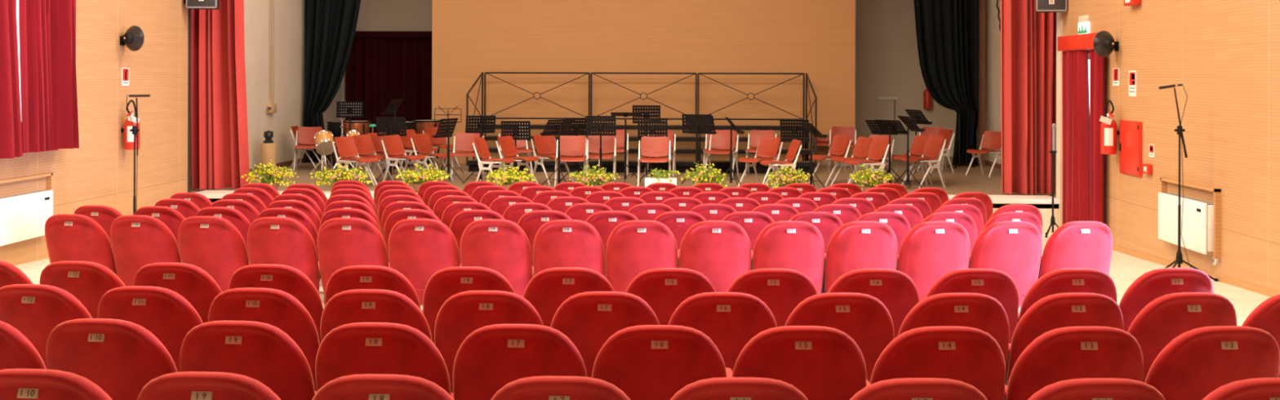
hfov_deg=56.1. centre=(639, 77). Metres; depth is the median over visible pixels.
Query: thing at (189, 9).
trim
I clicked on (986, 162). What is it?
baseboard
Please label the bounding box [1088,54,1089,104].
door
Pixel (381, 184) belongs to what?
seat
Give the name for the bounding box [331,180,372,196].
seat
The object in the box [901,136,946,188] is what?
chair
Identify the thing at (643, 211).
seat
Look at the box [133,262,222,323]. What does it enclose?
seat
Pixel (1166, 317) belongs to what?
seat
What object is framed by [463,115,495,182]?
music stand
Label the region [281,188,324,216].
seat
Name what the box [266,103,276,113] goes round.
cleat
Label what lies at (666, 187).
seat
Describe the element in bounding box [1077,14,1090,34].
exit sign
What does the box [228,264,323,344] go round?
seat
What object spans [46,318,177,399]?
seat
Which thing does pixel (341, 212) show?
seat
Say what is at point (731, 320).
seat
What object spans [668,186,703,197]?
seat
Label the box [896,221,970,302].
seat
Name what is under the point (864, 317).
seat
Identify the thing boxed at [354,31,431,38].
curtain rod
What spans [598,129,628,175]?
chair
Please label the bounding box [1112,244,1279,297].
baseboard
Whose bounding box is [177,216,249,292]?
seat
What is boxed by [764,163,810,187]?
flower arrangement
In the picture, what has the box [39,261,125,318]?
seat
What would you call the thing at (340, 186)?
seat
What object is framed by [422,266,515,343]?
seat
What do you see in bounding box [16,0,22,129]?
window
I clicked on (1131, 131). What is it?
cabinet
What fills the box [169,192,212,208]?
seat
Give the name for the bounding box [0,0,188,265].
wall
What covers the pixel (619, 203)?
seat
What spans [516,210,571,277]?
seat
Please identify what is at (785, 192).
seat
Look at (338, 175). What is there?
flower arrangement
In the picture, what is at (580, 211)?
seat
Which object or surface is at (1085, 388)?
seat
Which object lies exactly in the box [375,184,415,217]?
seat
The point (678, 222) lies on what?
seat
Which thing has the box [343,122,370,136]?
bowl
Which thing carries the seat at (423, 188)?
on the floor
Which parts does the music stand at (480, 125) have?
leg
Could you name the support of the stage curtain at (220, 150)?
hanging from the ceiling
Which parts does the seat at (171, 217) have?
number plate, backrest, panel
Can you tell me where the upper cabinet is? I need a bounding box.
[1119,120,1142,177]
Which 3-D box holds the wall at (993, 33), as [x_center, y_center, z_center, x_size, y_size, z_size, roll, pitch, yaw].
[7.001,-1.155,21.936,0.200,6.014,9.280,0,0,2]
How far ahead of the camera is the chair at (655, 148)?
19.12 m
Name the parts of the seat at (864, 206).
panel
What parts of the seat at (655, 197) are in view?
panel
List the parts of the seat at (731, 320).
backrest, number plate, panel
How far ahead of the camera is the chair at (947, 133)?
22.06 m
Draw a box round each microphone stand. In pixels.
[126,94,150,214]
[947,113,975,168]
[1044,123,1058,237]
[1158,84,1217,281]
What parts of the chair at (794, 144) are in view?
leg, seat, frame, frame, backrest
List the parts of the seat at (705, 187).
panel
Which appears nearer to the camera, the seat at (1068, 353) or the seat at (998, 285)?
the seat at (1068, 353)
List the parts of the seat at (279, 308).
number plate, panel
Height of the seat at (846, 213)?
0.880 m
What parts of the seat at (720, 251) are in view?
number plate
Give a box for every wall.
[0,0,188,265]
[208,199,1058,234]
[244,0,342,168]
[342,0,956,156]
[431,0,855,164]
[984,0,1001,164]
[1062,0,1279,291]
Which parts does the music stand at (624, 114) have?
leg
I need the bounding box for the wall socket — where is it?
[1211,256,1217,265]
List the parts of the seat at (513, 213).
panel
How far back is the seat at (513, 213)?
10.33 m
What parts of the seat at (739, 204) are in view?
number plate, panel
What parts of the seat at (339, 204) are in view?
panel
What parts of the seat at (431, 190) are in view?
panel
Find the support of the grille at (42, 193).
attached to the wall heater at (24, 216)
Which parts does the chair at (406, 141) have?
backrest, frame, seat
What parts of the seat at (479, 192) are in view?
panel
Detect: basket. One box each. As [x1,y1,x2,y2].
[258,182,279,190]
[411,183,421,192]
[498,183,511,189]
[585,184,602,187]
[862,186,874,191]
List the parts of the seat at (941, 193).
panel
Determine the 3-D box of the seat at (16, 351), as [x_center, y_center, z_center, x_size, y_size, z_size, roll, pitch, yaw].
[-2.552,1.348,4.854,0.524,0.880,0.647,0,0,5]
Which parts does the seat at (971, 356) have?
panel, number plate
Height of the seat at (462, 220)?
0.880 m
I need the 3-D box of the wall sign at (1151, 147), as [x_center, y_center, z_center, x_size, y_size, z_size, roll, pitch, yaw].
[5.885,0.842,13.801,0.007,0.147,0.152,0,0,2]
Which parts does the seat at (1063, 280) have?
panel, number plate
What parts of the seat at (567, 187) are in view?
panel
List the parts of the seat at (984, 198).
panel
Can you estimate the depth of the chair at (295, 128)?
22.68 m
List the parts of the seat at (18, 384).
number plate, panel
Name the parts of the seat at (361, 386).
number plate, panel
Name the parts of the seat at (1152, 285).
panel, number plate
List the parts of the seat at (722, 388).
panel, number plate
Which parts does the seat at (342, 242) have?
number plate, panel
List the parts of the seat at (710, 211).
backrest, panel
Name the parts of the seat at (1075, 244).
panel, number plate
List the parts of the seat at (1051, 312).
leg, panel, number plate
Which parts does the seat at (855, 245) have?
leg, panel, number plate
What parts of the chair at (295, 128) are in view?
backrest, frame, leg, leg, leg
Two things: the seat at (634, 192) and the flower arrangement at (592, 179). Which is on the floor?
the seat at (634, 192)
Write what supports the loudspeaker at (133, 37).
attached to the wall at (100, 172)
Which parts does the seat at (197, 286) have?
number plate, panel, backrest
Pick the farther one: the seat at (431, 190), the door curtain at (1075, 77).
the door curtain at (1075, 77)
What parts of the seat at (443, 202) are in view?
panel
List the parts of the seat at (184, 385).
number plate, panel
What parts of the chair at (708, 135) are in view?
leg, frame, seat, backrest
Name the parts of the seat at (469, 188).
panel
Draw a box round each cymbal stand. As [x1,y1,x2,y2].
[330,117,353,173]
[363,124,386,170]
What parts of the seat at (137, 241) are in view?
number plate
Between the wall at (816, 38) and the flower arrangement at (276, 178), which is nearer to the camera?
the flower arrangement at (276, 178)
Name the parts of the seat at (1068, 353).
armrest, panel, number plate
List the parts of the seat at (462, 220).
panel, backrest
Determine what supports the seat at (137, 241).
on the floor
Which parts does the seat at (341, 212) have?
panel, backrest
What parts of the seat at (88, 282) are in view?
number plate, panel, backrest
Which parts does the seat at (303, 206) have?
panel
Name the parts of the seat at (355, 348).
number plate, panel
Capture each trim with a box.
[0,173,53,190]
[187,8,191,192]
[195,190,1059,204]
[1055,12,1059,199]
[1058,11,1062,226]
[1160,177,1221,258]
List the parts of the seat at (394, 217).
panel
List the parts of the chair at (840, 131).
frame, seat, backrest, frame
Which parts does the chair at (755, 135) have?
frame, seat, backrest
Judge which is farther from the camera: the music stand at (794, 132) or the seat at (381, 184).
the music stand at (794, 132)
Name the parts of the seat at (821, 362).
armrest, panel, number plate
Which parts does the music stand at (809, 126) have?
leg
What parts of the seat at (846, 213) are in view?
number plate, panel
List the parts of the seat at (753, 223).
number plate, backrest, panel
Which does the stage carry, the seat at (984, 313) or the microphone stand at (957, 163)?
the microphone stand at (957, 163)
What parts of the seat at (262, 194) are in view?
panel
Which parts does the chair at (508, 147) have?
backrest, frame, seat, frame, leg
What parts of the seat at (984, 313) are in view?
panel, number plate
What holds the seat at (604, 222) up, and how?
on the floor
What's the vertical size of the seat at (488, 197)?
0.880 m
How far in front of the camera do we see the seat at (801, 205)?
11.18 m
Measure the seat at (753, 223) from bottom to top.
0.880 m
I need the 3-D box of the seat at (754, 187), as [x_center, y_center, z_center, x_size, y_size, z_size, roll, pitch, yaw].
[1.310,1.661,14.186,0.524,0.880,0.647,0,0,-1]
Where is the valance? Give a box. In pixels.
[1057,32,1097,51]
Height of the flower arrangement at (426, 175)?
0.432 m
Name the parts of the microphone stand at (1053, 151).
leg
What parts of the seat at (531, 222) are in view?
panel, backrest, number plate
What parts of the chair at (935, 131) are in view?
backrest, leg, leg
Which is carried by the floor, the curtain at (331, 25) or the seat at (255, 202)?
the seat at (255, 202)
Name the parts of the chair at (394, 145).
leg, frame, backrest, seat, frame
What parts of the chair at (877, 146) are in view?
leg, frame, seat, frame, backrest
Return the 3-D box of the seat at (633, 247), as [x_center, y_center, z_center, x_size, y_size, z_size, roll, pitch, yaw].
[0.014,1.451,8.801,0.524,0.880,0.647,0,0,1]
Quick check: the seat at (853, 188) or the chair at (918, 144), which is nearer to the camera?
the seat at (853, 188)
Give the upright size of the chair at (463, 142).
0.798 m
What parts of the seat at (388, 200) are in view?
panel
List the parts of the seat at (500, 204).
panel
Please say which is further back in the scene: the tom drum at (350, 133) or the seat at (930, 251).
the tom drum at (350, 133)
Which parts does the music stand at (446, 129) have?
leg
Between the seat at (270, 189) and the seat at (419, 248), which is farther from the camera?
the seat at (270, 189)
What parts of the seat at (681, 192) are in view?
panel, backrest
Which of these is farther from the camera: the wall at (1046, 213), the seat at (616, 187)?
the wall at (1046, 213)
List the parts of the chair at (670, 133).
backrest, leg, frame, leg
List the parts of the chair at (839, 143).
leg, frame, seat, leg, leg, frame, backrest, leg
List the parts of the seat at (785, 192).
panel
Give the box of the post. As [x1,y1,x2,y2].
[977,0,985,165]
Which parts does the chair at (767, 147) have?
leg, frame, leg, seat, leg, backrest, frame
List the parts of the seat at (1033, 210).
panel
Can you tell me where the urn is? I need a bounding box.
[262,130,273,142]
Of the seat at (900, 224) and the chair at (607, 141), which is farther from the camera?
the chair at (607, 141)
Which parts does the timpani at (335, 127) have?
leg, post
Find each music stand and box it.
[334,101,363,169]
[376,116,406,181]
[380,98,408,173]
[431,118,463,183]
[434,106,463,173]
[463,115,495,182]
[501,120,531,181]
[539,119,574,186]
[560,117,591,181]
[586,115,616,182]
[609,112,641,182]
[631,105,660,177]
[636,117,667,183]
[681,114,712,183]
[686,115,716,182]
[715,116,744,185]
[779,119,809,179]
[798,122,827,187]
[865,120,898,182]
[873,119,909,187]
[893,115,924,187]
[904,109,932,176]
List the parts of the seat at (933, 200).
panel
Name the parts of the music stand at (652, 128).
leg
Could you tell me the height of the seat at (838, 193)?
0.880 m
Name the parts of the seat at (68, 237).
number plate, panel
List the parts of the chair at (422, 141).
frame, backrest, seat, frame, leg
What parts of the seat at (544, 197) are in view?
panel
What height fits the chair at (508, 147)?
0.798 m
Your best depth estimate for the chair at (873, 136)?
19.75 m
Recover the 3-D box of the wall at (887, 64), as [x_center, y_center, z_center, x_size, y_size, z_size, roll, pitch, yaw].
[0.180,-1.177,26.910,14.170,6.014,0.200,0,0,2]
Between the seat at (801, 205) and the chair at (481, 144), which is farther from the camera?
the chair at (481, 144)
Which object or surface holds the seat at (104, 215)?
on the floor
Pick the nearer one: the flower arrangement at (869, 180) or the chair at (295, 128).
the flower arrangement at (869, 180)
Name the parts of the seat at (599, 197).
panel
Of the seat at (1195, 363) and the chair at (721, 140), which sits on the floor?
the seat at (1195, 363)
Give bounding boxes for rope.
[271,0,274,103]
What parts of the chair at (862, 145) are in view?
leg, frame, seat, leg, backrest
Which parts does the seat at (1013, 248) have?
panel, number plate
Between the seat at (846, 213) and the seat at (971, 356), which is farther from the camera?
the seat at (846, 213)
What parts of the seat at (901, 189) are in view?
panel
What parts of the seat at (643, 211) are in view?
panel, backrest, number plate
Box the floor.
[14,234,1270,325]
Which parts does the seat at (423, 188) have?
panel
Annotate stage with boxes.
[191,153,1058,208]
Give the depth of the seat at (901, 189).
13.95 m
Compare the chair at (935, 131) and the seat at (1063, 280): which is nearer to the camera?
the seat at (1063, 280)
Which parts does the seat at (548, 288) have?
panel, number plate, backrest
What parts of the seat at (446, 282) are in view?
panel, number plate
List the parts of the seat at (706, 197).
backrest, panel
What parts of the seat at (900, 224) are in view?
number plate, backrest, panel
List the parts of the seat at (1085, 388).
panel, number plate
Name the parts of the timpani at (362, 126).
leg, leg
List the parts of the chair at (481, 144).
leg, backrest, frame, frame, seat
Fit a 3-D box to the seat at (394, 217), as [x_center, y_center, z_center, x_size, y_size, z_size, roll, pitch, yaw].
[-1.786,1.478,9.764,0.524,0.880,0.647,0,0,4]
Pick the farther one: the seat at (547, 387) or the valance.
the valance
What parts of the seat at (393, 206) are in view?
panel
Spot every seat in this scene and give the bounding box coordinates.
[0,260,33,288]
[0,284,92,368]
[0,320,46,369]
[0,368,112,399]
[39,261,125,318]
[44,213,117,275]
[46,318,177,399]
[73,204,122,248]
[97,285,203,372]
[110,214,181,286]
[133,205,185,259]
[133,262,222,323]
[137,371,280,399]
[154,198,200,218]
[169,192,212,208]
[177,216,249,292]
[179,320,316,399]
[195,206,250,260]
[208,287,319,391]
[210,199,259,223]
[221,193,266,213]
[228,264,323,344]
[232,187,274,208]
[242,182,279,199]
[247,217,320,293]
[257,207,320,280]
[266,200,320,234]
[272,194,322,220]
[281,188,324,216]
[286,183,327,204]
[311,373,453,399]
[315,322,453,398]
[316,217,390,307]
[319,208,382,309]
[320,288,431,342]
[324,194,375,213]
[324,200,381,231]
[324,265,421,310]
[328,188,377,217]
[330,184,374,203]
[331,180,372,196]
[373,180,410,208]
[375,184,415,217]
[377,189,423,208]
[377,195,424,233]
[381,201,435,239]
[383,208,440,262]
[388,218,461,305]
[417,181,452,199]
[422,185,461,205]
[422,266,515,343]
[427,190,471,210]
[432,195,477,221]
[434,290,543,392]
[440,201,491,229]
[449,209,505,263]
[453,324,586,399]
[460,218,533,297]
[462,181,496,196]
[471,185,507,203]
[480,190,521,207]
[488,195,533,216]
[490,375,630,399]
[502,202,551,223]
[507,182,541,194]
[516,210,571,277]
[520,186,556,200]
[523,267,614,327]
[532,191,573,204]
[533,219,604,276]
[546,196,589,213]
[551,291,659,377]
[553,182,586,192]
[564,203,613,221]
[568,186,604,199]
[585,210,639,278]
[586,191,625,204]
[591,324,726,399]
[600,182,632,191]
[604,196,645,212]
[605,220,677,292]
[618,186,653,198]
[625,267,715,324]
[627,203,675,220]
[639,191,678,204]
[646,182,677,191]
[653,211,706,268]
[661,197,702,211]
[667,292,777,371]
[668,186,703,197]
[670,377,808,399]
[677,220,751,292]
[689,203,737,221]
[692,191,730,204]
[693,182,724,191]
[718,186,752,197]
[718,197,760,211]
[722,211,774,251]
[725,325,866,399]
[727,268,817,327]
[738,182,770,192]
[745,191,783,204]
[751,204,799,222]
[751,221,824,293]
[767,186,802,198]
[774,197,817,213]
[784,183,817,193]
[784,292,893,382]
[788,211,843,253]
[797,191,836,207]
[813,204,861,224]
[816,187,852,199]
[821,221,897,293]
[827,268,919,338]
[828,183,862,195]
[831,197,875,215]
[849,191,889,209]
[849,377,987,399]
[856,212,911,254]
[864,187,901,201]
[866,326,1005,399]
[874,183,907,197]
[874,204,923,229]
[886,197,932,219]
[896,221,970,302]
[897,293,1009,368]
[901,191,942,213]
[911,187,949,204]
[921,212,977,255]
[925,268,1018,343]
[933,204,983,237]
[940,197,986,226]
[951,191,993,222]
[968,221,1042,307]
[980,212,1042,236]
[987,204,1042,229]
[1004,293,1124,386]
[1004,326,1143,399]
[1016,268,1116,325]
[1027,377,1164,399]
[1038,221,1112,278]
[1118,267,1213,332]
[1127,292,1236,382]
[1144,325,1279,399]
[1202,377,1279,399]
[1241,293,1279,377]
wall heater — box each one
[0,190,53,246]
[1158,191,1213,254]
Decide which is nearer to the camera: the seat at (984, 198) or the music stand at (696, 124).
the seat at (984, 198)
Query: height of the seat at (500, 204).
0.880 m
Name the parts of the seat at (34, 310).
number plate, panel, backrest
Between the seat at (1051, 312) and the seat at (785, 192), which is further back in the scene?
the seat at (785, 192)
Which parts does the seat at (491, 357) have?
number plate, panel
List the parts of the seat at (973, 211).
panel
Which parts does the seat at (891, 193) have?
panel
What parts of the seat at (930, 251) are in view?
backrest, number plate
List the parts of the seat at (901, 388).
panel, number plate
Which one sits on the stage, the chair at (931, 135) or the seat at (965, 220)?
the chair at (931, 135)
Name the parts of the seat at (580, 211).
panel, number plate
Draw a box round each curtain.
[0,0,22,158]
[18,0,79,153]
[191,0,249,190]
[303,0,360,162]
[345,38,431,153]
[913,0,978,165]
[1000,0,1056,195]
[1062,49,1089,224]
[1089,48,1104,223]
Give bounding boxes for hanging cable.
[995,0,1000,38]
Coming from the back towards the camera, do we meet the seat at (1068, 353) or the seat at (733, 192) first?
the seat at (733, 192)
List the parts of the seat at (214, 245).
number plate, backrest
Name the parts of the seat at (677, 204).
backrest, panel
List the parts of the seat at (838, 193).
panel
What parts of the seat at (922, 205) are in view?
panel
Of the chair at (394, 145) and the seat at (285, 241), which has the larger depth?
the chair at (394, 145)
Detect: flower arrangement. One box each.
[240,159,297,190]
[309,162,374,187]
[395,163,451,192]
[485,162,534,189]
[568,164,620,187]
[644,167,679,186]
[680,161,728,187]
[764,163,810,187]
[848,164,896,191]
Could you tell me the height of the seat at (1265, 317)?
0.880 m
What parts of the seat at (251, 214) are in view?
panel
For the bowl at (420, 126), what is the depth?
23.46 m
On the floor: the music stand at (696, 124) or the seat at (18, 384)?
the seat at (18, 384)
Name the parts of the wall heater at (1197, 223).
casing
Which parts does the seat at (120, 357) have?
number plate, panel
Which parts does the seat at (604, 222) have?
panel, backrest, number plate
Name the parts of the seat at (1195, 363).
panel, number plate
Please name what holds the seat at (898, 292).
on the floor
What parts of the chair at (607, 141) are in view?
seat, backrest, leg, frame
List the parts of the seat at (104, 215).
number plate, panel, backrest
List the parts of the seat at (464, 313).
number plate, panel, backrest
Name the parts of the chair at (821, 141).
backrest, seat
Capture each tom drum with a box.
[310,129,335,174]
[343,129,365,173]
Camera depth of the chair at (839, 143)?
19.68 m
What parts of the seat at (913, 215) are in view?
panel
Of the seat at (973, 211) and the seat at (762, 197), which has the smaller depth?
the seat at (973, 211)
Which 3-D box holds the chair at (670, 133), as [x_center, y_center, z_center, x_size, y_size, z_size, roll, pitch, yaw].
[0.363,1.339,21.340,0.530,0.798,0.558,0,0,6]
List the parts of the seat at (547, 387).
panel, number plate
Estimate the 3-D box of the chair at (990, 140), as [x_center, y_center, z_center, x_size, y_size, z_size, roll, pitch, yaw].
[6.162,1.357,21.361,0.558,0.798,0.530,0,0,-36]
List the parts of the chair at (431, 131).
backrest, seat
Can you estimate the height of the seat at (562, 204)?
0.880 m
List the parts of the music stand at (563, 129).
leg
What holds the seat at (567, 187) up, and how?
on the floor
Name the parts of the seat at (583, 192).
panel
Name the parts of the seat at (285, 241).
number plate, panel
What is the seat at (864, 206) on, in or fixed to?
on the floor
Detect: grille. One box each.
[0,190,47,199]
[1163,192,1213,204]
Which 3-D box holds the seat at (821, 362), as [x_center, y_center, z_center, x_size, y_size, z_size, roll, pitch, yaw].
[0.598,1.356,4.717,0.524,0.880,0.647,0,0,0]
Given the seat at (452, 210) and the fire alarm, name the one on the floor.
the seat at (452, 210)
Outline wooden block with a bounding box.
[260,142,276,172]
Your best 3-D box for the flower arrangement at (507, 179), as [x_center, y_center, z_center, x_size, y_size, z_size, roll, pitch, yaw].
[-1.933,1.486,17.776,0.758,0.453,0.429,0,0,7]
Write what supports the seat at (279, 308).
on the floor
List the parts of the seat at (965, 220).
number plate, panel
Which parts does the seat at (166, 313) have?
number plate, panel, backrest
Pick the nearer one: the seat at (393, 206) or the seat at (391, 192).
the seat at (393, 206)
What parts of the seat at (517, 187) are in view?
panel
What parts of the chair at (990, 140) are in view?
leg, frame, leg, seat, backrest, leg, frame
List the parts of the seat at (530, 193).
panel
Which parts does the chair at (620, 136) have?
backrest, seat, frame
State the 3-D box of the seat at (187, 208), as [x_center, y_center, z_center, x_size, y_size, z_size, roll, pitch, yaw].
[-4.089,1.512,10.913,0.524,0.880,0.647,0,0,8]
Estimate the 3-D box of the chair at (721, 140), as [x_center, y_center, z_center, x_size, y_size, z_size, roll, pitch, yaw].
[1.422,1.342,21.016,0.530,0.798,0.558,0,0,18]
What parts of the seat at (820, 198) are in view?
backrest, panel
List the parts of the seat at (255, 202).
panel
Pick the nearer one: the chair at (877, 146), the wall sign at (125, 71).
the wall sign at (125, 71)
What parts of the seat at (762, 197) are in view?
backrest, panel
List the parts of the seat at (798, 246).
panel, number plate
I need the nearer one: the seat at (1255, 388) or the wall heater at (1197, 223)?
the seat at (1255, 388)
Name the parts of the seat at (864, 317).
backrest, panel, number plate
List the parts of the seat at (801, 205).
panel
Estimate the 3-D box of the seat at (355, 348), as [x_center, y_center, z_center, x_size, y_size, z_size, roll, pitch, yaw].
[-0.979,1.350,4.749,0.524,0.880,0.647,0,0,2]
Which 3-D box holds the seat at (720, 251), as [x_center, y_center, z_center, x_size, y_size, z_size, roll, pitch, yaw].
[0.539,1.453,8.795,0.524,0.880,0.647,0,0,0]
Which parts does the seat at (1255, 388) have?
panel, number plate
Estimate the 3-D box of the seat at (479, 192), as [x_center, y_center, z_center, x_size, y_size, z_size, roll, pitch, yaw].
[-1.604,1.613,13.331,0.524,0.880,0.647,0,0,4]
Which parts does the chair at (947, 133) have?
backrest, frame, leg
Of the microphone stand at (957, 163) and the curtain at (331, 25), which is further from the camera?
the curtain at (331, 25)
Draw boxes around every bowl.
[327,123,341,139]
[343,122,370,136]
[397,123,416,138]
[416,121,440,133]
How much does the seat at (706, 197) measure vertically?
0.880 m
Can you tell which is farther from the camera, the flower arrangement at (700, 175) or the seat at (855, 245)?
the flower arrangement at (700, 175)
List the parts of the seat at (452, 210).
panel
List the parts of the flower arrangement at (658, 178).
planter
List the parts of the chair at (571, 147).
leg, frame, seat, backrest, frame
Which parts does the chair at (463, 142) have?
leg, frame, leg, seat, backrest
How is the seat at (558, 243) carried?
on the floor
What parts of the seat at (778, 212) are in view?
number plate, backrest, panel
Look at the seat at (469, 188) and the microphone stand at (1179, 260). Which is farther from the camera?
the seat at (469, 188)
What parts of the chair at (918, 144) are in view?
leg, frame, seat, leg, backrest, frame, leg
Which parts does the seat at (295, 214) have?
panel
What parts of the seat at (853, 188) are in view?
panel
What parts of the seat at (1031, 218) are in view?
panel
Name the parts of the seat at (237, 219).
backrest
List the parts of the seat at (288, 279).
number plate, panel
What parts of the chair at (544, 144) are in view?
leg, frame, backrest, leg, seat, leg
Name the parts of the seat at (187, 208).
number plate, panel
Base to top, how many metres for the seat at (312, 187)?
0.880 m
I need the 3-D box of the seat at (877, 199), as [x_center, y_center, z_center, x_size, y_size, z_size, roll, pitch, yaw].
[2.295,1.593,12.389,0.524,0.880,0.647,0,0,-3]
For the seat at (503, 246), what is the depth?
8.60 m
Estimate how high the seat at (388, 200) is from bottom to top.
0.880 m
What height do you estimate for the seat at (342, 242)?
0.880 m
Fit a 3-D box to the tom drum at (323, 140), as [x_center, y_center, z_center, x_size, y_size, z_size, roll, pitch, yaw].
[-5.529,1.317,21.080,0.467,0.786,0.486,0,0,-26]
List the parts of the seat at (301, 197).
panel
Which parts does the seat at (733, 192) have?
backrest, panel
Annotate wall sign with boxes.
[121,67,128,85]
[1112,67,1119,85]
[1128,71,1136,96]
[1148,143,1154,157]
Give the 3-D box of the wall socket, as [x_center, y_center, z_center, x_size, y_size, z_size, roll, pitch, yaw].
[5.813,1.854,12.145,0.030,0.090,0.090,0,0,2]
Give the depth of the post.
23.89 m
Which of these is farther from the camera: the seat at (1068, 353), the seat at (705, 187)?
the seat at (705, 187)
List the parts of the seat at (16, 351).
panel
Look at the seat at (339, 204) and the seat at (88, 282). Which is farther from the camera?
the seat at (339, 204)
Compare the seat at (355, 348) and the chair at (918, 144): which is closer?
the seat at (355, 348)
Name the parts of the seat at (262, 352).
number plate, panel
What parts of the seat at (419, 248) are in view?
number plate, panel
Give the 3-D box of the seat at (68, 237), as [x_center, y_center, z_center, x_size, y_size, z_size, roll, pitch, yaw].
[-4.176,1.446,9.138,0.524,0.880,0.647,0,0,8]
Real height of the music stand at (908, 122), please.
1.138 m
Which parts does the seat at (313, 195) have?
panel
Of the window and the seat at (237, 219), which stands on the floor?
the seat at (237, 219)
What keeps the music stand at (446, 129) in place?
on the stage
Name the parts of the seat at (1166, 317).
backrest, number plate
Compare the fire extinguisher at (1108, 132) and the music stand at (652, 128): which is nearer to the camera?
the fire extinguisher at (1108, 132)
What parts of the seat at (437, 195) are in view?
panel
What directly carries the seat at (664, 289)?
on the floor
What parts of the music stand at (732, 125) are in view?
leg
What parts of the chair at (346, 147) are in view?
frame, backrest, seat, frame, leg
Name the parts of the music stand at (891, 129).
leg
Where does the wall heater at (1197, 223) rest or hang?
attached to the wall at (1224, 55)
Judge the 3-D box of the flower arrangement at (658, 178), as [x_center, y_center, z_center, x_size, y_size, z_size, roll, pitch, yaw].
[0.334,1.524,17.725,0.522,0.390,0.411,0,0,2]
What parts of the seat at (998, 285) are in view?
panel, number plate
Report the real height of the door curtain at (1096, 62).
2.545 m
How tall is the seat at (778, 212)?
0.880 m
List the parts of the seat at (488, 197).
panel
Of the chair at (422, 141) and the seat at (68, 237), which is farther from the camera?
the chair at (422, 141)
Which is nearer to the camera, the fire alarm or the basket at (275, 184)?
the fire alarm
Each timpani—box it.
[326,121,346,166]
[342,120,371,169]
[391,120,417,167]
[412,119,441,164]
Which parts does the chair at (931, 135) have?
backrest, frame, leg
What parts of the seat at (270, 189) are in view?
panel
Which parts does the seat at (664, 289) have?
panel, backrest, number plate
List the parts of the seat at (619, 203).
panel, backrest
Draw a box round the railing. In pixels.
[466,71,817,173]
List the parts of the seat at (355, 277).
number plate, panel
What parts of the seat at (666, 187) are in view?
panel, backrest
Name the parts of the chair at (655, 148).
leg, frame, seat, backrest, frame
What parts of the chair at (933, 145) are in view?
leg, frame, seat, leg, leg, frame, backrest, leg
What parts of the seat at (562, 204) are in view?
panel, number plate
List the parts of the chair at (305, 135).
leg, frame, leg, seat, backrest, leg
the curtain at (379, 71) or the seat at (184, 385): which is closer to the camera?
the seat at (184, 385)
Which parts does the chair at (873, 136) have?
backrest, frame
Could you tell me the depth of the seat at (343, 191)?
12.26 m
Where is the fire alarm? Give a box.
[1124,0,1141,5]
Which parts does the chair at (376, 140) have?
backrest, leg, seat, leg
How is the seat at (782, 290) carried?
on the floor
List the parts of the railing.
rail, support frame, guard rail, guard rail, guard rail, support frame, rail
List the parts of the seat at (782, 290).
backrest, number plate, panel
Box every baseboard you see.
[249,151,333,172]
[984,160,1001,168]
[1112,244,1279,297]
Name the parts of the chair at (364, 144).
backrest, leg, leg, seat, frame, leg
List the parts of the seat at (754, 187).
panel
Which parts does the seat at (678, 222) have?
panel, number plate, backrest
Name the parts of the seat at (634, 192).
panel, backrest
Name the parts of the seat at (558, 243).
number plate, panel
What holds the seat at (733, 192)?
on the floor
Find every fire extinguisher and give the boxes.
[120,99,139,150]
[923,88,931,109]
[1099,99,1119,154]
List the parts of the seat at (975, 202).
panel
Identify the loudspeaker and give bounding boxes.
[120,25,144,51]
[183,0,219,9]
[1035,0,1066,13]
[1093,31,1119,57]
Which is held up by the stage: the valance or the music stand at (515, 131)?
the music stand at (515, 131)
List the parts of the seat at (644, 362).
panel, number plate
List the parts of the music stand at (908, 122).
leg, leg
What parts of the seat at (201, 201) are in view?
panel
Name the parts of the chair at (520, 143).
backrest, seat, frame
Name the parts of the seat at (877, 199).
panel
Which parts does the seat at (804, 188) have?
panel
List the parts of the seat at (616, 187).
panel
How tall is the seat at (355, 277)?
0.880 m
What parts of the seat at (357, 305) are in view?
number plate, panel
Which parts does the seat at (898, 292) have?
backrest, number plate, panel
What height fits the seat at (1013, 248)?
0.880 m
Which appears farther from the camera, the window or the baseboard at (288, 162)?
the baseboard at (288, 162)
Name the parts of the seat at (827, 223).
number plate, backrest, panel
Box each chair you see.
[290,125,323,168]
[293,126,324,171]
[332,136,377,186]
[352,133,393,186]
[364,133,407,181]
[381,134,425,181]
[397,128,437,173]
[410,133,453,181]
[422,126,460,169]
[450,132,484,181]
[471,137,515,186]
[495,135,539,186]
[498,129,533,173]
[530,134,573,185]
[554,135,588,186]
[582,135,616,183]
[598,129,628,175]
[636,136,671,186]
[644,129,675,176]
[702,129,733,171]
[704,130,738,177]
[737,136,782,186]
[744,129,777,175]
[760,139,802,188]
[808,134,851,186]
[812,132,838,166]
[828,126,856,168]
[830,136,872,186]
[844,138,889,190]
[851,134,894,183]
[890,134,932,185]
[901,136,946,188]
[903,133,946,182]
[916,128,954,173]
[919,126,946,169]
[965,130,1001,177]
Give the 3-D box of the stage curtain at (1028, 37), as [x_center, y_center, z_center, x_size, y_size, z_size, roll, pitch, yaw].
[5.872,-1.194,17.874,0.954,5.846,0.396,0,0,2]
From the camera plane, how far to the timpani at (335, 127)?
22.98 m
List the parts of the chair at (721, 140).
leg, frame, seat, backrest, leg, frame, leg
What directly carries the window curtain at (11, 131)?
hanging from the wall at (100, 172)
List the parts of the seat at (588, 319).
panel, number plate, backrest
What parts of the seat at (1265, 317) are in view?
backrest, panel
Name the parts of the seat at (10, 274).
panel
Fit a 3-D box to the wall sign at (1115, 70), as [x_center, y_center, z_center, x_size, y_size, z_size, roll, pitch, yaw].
[5.926,-0.010,14.936,0.007,0.219,0.206,0,0,2]
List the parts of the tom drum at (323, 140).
leg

